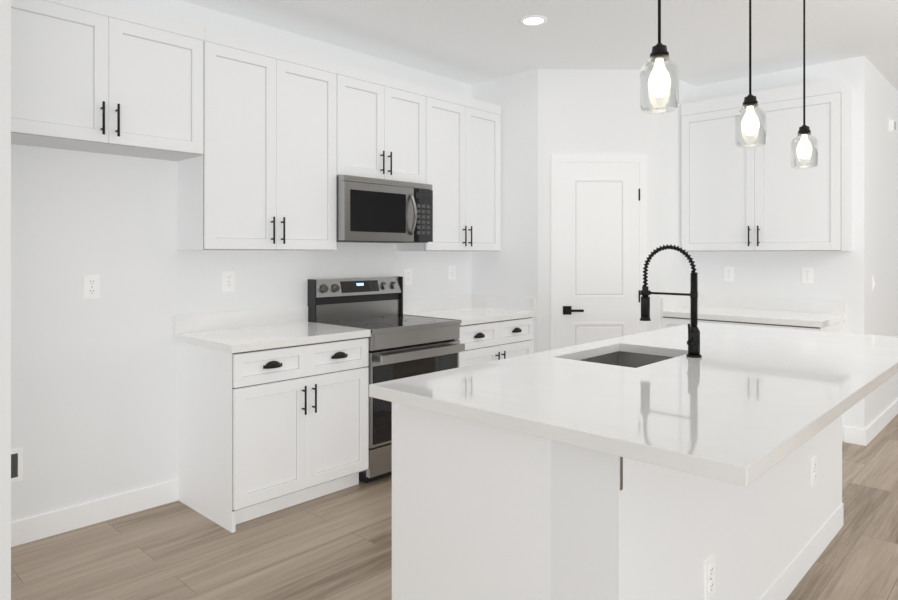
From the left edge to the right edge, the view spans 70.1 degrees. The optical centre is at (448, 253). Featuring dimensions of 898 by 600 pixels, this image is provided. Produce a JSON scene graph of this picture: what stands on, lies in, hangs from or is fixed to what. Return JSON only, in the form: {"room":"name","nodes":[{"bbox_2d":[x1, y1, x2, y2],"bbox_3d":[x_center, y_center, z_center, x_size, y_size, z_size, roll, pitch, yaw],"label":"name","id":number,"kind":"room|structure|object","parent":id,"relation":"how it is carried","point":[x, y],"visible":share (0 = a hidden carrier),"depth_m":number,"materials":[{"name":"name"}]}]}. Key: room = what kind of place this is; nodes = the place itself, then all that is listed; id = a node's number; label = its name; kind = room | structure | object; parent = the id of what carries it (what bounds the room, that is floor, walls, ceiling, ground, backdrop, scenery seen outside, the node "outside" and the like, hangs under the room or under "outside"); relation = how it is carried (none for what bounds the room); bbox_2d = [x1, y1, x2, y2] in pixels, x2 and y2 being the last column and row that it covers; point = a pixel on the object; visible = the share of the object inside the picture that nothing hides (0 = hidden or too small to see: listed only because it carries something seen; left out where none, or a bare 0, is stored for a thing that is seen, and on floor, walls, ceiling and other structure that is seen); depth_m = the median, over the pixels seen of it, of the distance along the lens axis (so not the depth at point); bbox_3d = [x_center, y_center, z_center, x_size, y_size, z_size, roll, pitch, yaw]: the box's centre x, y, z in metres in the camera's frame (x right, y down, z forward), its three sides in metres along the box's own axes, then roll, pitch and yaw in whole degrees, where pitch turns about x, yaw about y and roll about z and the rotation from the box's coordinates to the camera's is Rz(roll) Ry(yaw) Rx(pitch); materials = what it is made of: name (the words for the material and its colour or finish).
{"room":"kitchen","nodes":[
{"label":"kitchen","id":0,"kind":"room"},
{"bbox_2d":[0,0,10,599],"bbox_3d":[-1.869,-0.025,2.467,0.900,2.750,0.109,0,0,43],"label":"wall","id":1,"kind":"structure","parent":0,"point":[5,299],"depth_m":2.19,"materials":[{"name":"white paint"}]},
{"bbox_2d":[11,0,471,521],"bbox_3d":[-1.920,-0.025,3.156,0.120,2.750,8.890,0,0,43],"label":"wall","id":2,"kind":"structure","parent":0,"point":[94,399],"depth_m":3.30,"materials":[{"name":"white paint"}]},
{"bbox_2d":[11,448,22,482],"bbox_3d":[-2.042,0.980,2.934,0.004,0.150,0.150,0,0,43],"label":"outlet box","id":3,"kind":"object","parent":2,"relation":"attached to","point":[16,464],"visible":0.56,"depth_m":2.97,"materials":[{"name":"white plastic"}]},
{"bbox_2d":[84,275,99,298],"bbox_3d":[-1.786,0.165,3.202,0.008,0.116,0.072,0,0,43],"label":"outlet","id":4,"kind":"object","parent":2,"relation":"attached to","point":[91,286],"visible":1,"depth_m":3.20,"materials":[{"name":"white plastic"}]},
{"bbox_2d":[11,480,177,546],"bbox_3d":[-1.822,1.295,3.162,0.014,0.110,0.964,0,0,43],"label":"baseboard","id":5,"kind":"structure","parent":2,"relation":"attached to","point":[34,528],"depth_m":3.19,"materials":[{"name":"white wood"}]},
{"bbox_2d":[11,0,203,160],"bbox_3d":[-1.678,-0.839,3.060,0.360,0.662,0.914,0,0,43],"label":"upper cabinet","id":6,"kind":"object","parent":2,"relation":"attached to","point":[102,77],"visible":0.85,"depth_m":2.96,"materials":[{"name":"white wood"}]},
{"bbox_2d":[223,271,233,291],"bbox_3d":[-1.285,0.160,3.732,0.008,0.116,0.072,0,0,43],"label":"electrical outlet","id":7,"kind":"object","parent":2,"relation":"attached to","point":[228,280],"visible":1,"depth_m":3.73,"materials":[{"name":"white plastic"}]},
{"bbox_2d":[177,27,336,250],"bbox_3d":[-1.075,-0.595,3.697,0.360,1.150,0.837,0,0,43],"label":"upper cabinet","id":8,"kind":"object","parent":2,"relation":"attached to","point":[259,174],"visible":0.98,"depth_m":3.54,"materials":[{"name":"white wood"}]},
{"bbox_2d":[336,62,425,183],"bbox_3d":[-0.526,-0.825,4.279,0.360,0.690,0.761,0,0,43],"label":"upper cabinet","id":9,"kind":"object","parent":2,"relation":"attached to","point":[380,126],"visible":0.83,"depth_m":4.15,"materials":[{"name":"white wood"}]},
{"bbox_2d":[336,175,432,242],"bbox_3d":[-0.492,-0.279,4.248,0.450,0.399,0.756,0,0,43],"label":"microwave","id":10,"kind":"object","parent":9,"relation":"attached to","point":[372,210],"visible":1,"depth_m":4.08,"materials":[{"name":"silver metal"}]},
{"bbox_2d":[404,269,411,284],"bbox_3d":[-0.303,0.170,4.772,0.008,0.116,0.072,0,0,43],"label":"electrical outlet","id":11,"kind":"object","parent":2,"relation":"attached to","point":[407,276],"visible":1,"depth_m":4.76,"materials":[{"name":"white plastic"}]},
{"bbox_2d":[395,86,500,251],"bbox_3d":[0.020,-0.595,4.856,0.360,1.150,0.826,0,0,43],"label":"upper cabinet","id":12,"kind":"object","parent":2,"relation":"attached to","point":[463,156],"visible":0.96,"depth_m":4.73,"materials":[{"name":"white wood"}]},
{"bbox_2d":[449,265,455,279],"bbox_3d":[0.027,0.150,5.120,0.008,0.116,0.072,0,0,43],"label":"electrical outlet","id":13,"kind":"object","parent":2,"relation":"attached to","point":[452,272],"visible":1,"depth_m":5.12,"materials":[{"name":"white plastic"}]},
{"bbox_2d":[11,414,897,599],"bbox_3d":[2.677,1.375,2.327,8.300,0.050,14.000,0,0,43],"label":"floor","id":14,"kind":"structure","parent":0,"point":[336,545],"depth_m":2.88,"materials":[{"name":"brown wood"}]},
{"bbox_2d":[177,337,367,532],"bbox_3d":[-0.965,0.912,3.593,0.664,0.875,0.837,0,0,43],"label":"base cabinet","id":15,"kind":"object","parent":14,"relation":"on","point":[263,432],"visible":1,"depth_m":3.33,"materials":[{"name":"white wood"}]},
{"bbox_2d":[174,306,370,352],"bbox_3d":[-0.978,0.405,3.592,0.646,0.140,0.857,0,0,43],"label":"countertop","id":16,"kind":"structure","parent":15,"relation":"on","point":[243,331],"depth_m":3.58,"materials":[{"name":"white stone"}]},
{"bbox_2d":[308,276,464,482],"bbox_3d":[-0.394,0.756,4.155,0.705,1.187,0.758,0,0,43],"label":"range","id":17,"kind":"object","parent":14,"relation":"on","point":[401,345],"visible":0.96,"depth_m":4.04,"materials":[{"name":"grey metal"}]},
{"bbox_2d":[455,317,532,366],"bbox_3d":[0.138,0.912,4.760,0.664,0.875,0.846,0,0,43],"label":"base cabinet","id":18,"kind":"object","parent":14,"relation":"on","point":[491,341],"visible":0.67,"depth_m":4.53,"materials":[{"name":"white wood"}]},
{"bbox_2d":[403,295,535,325],"bbox_3d":[0.131,0.405,4.766,0.646,0.140,0.846,0,0,43],"label":"countertop","id":19,"kind":"structure","parent":18,"relation":"on","point":[470,309],"depth_m":4.88,"materials":[{"name":"white stone"}]},
{"bbox_2d":[392,390,873,599],"bbox_3d":[0.944,0.909,2.599,1.066,0.882,2.255,0,0,43],"label":"kitchen island","id":20,"kind":"object","parent":14,"relation":"on","point":[479,512],"depth_m":1.87,"materials":[{"name":"white wood"}]},
{"bbox_2d":[369,322,897,489],"bbox_3d":[1.079,0.448,2.657,1.185,0.040,2.656,0,0,43],"label":"island countertop","id":21,"kind":"structure","parent":20,"relation":"on","point":[731,414],"depth_m":1.98,"materials":[{"name":"white stone"}]},
{"bbox_2d":[577,346,680,365],"bbox_3d":[0.760,0.572,2.742,0.451,0.231,0.646,0,0,43],"label":"sink","id":22,"kind":"object","parent":21,"relation":"in","point":[618,356],"depth_m":3.00,"materials":[{"name":"grey metal"}]},
{"bbox_2d":[640,244,701,357],"bbox_3d":[0.931,0.193,2.722,0.270,0.469,0.095,0,0,43],"label":"faucet","id":23,"kind":"object","parent":21,"relation":"on","point":[693,342],"visible":1,"depth_m":2.66,"materials":[{"name":"black metal"}]},
{"bbox_2d":[705,556,714,599],"bbox_3d":[0.797,0.990,1.950,0.008,0.116,0.072,0,0,43],"label":"outlet","id":24,"kind":"object","parent":20,"relation":"attached to","point":[709,578],"visible":1,"depth_m":1.94,"materials":[{"name":"white plastic"}]},
{"bbox_2d":[811,456,816,486],"bbox_3d":[1.597,0.950,2.797,0.008,0.116,0.072,0,0,43],"label":"outlet","id":25,"kind":"object","parent":20,"relation":"attached to","point":[813,471],"visible":0.98,"depth_m":2.79,"materials":[{"name":"white plastic"}]},
{"bbox_2d":[662,317,842,441],"bbox_3d":[2.218,0.912,4.737,1.075,0.875,0.664,0,0,43],"label":"base cabinet","id":26,"kind":"object","parent":14,"relation":"on","point":[667,322],"visible":0.04,"depth_m":4.54,"materials":[{"name":"white wood"}]},
{"bbox_2d":[661,294,845,327],"bbox_3d":[2.231,0.405,4.736,1.095,0.140,0.646,0,0,43],"label":"countertop","id":27,"kind":"structure","parent":26,"relation":"on","point":[798,312],"depth_m":4.76,"materials":[{"name":"white stone"}]},
{"bbox_2d":[472,69,537,352],"bbox_3d":[0.465,-0.025,5.106,0.667,2.750,0.100,0,0,43],"label":"wall","id":28,"kind":"structure","parent":0,"point":[509,268],"depth_m":4.99,"materials":[{"name":"white paint"}]},
{"bbox_2d":[181,0,897,89],"bbox_3d":[2.677,-1.425,2.327,8.300,0.050,14.000,0,0,43],"label":"ceiling","id":29,"kind":"structure","parent":0,"point":[472,42],"depth_m":4.04,"materials":[{"name":"white paint"}]},
{"bbox_2d":[520,15,546,25],"bbox_3d":[0.505,-1.395,3.829,0.164,0.008,0.164,0,0,43],"label":"recessed light","id":30,"kind":"object","parent":29,"relation":"in","point":[532,20],"visible":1,"depth_m":3.83,"materials":[{"name":"white"}]},
{"bbox_2d":[640,0,678,113],"bbox_3d":[0.662,-0.924,2.016,0.120,0.950,0.120,0,0,43],"label":"pendant light","id":31,"kind":"object","parent":29,"relation":"hanging from","point":[659,83],"visible":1,"depth_m":2.00,"materials":[{"name":"clear glass"}]},
{"bbox_2d":[735,0,765,147],"bbox_3d":[1.233,-0.919,2.619,0.120,0.960,0.120,0,0,43],"label":"pendant light","id":32,"kind":"object","parent":29,"relation":"hanging from","point":[750,125],"visible":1,"depth_m":2.60,"materials":[{"name":"clear glass"}]},
{"bbox_2d":[791,0,817,168],"bbox_3d":[1.768,-0.914,3.186,0.120,0.970,0.120,0,0,43],"label":"pendant light","id":33,"kind":"object","parent":29,"relation":"hanging from","point":[804,147],"visible":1,"depth_m":3.18,"materials":[{"name":"clear glass"}]},
{"bbox_2d":[538,69,658,351],"bbox_3d":[1.133,-0.025,4.904,0.925,2.750,0.100,0,0,-2],"label":"wall","id":34,"kind":"structure","parent":0,"point":[590,112],"depth_m":4.85,"materials":[{"name":"white paint"}]},
{"bbox_2d":[551,155,646,349],"bbox_3d":[1.135,0.301,4.844,0.727,2.098,0.017,0,0,-2],"label":"door frame","id":35,"kind":"structure","parent":34,"relation":"attached to","point":[556,160],"depth_m":4.83,"materials":[{"name":"white wood"}]},
{"bbox_2d":[559,163,639,347],"bbox_3d":[1.139,0.327,4.821,0.617,2.034,0.062,0,0,-2],"label":"pantry door","id":36,"kind":"structure","parent":34,"relation":"in","point":[599,295],"depth_m":4.84,"materials":[{"name":"white painted wood"},{"name":"matte black metal"}]},
{"bbox_2d":[659,75,694,328],"bbox_3d":[1.790,-0.025,5.143,0.100,2.750,0.666,0,0,43],"label":"wall","id":37,"kind":"structure","parent":0,"point":[675,269],"depth_m":5.04,"materials":[{"name":"white paint"}]},
{"bbox_2d":[695,56,867,441],"bbox_3d":[2.055,-0.025,5.433,2.530,2.750,0.120,0,0,43],"label":"wall","id":38,"kind":"structure","parent":0,"point":[841,275],"depth_m":4.71,"materials":[{"name":"white paint"}]},
{"bbox_2d":[724,267,733,280],"bbox_3d":[2.254,0.160,5.155,0.072,0.116,0.008,0,0,43],"label":"electrical outlet","id":39,"kind":"object","parent":38,"relation":"attached to","point":[728,273],"visible":1,"depth_m":5.15,"materials":[{"name":"white plastic"}]},
{"bbox_2d":[681,78,851,251],"bbox_3d":[2.351,-0.608,4.821,1.110,1.174,0.360,0,0,43],"label":"upper cabinet","id":40,"kind":"object","parent":38,"relation":"attached to","point":[766,197],"visible":0.85,"depth_m":4.65,"materials":[{"name":"white wood"}]},
{"bbox_2d":[802,268,812,282],"bbox_3d":[2.668,0.160,4.763,0.072,0.116,0.008,0,0,43],"label":"electrical outlet","id":41,"kind":"object","parent":38,"relation":"attached to","point":[807,275],"visible":1,"depth_m":4.76,"materials":[{"name":"white plastic"}]},
{"bbox_2d":[844,427,866,445],"bbox_3d":[2.890,1.295,4.552,0.134,0.110,0.014,0,0,43],"label":"baseboard","id":42,"kind":"structure","parent":38,"relation":"attached to","point":[854,435],"depth_m":4.55,"materials":[{"name":"white wood"}]},
{"bbox_2d":[868,60,897,425],"bbox_3d":[4.727,-0.025,6.506,0.120,2.750,5.110,0,0,43],"label":"wall","id":43,"kind":"structure","parent":0,"point":[882,209],"depth_m":5.00,"materials":[{"name":"white paint"}]},
{"bbox_2d":[872,276,875,291],"bbox_3d":[3.145,0.220,4.733,0.013,0.116,0.072,0,0,43],"label":"light switch","id":44,"kind":"object","parent":43,"relation":"attached to","point":[873,283],"visible":0.95,"depth_m":4.72,"materials":[{"name":"white plastic"}]},
{"bbox_2d":[864,399,897,445],"bbox_3d":[4.730,1.295,6.411,0.014,0.110,5.244,0,0,43],"label":"baseboard","id":45,"kind":"structure","parent":43,"relation":"attached to","point":[876,426],"depth_m":4.87,"materials":[{"name":"white wood"}]},
{"bbox_2d":[888,119,895,133],"bbox_3d":[3.613,-1.040,5.212,0.035,0.100,0.140,0,0,43],"label":"door chime","id":46,"kind":"object","parent":43,"relation":"attached to","point":[891,126],"visible":1,"depth_m":5.17,"materials":[{"name":"white plastic"}]}
]}

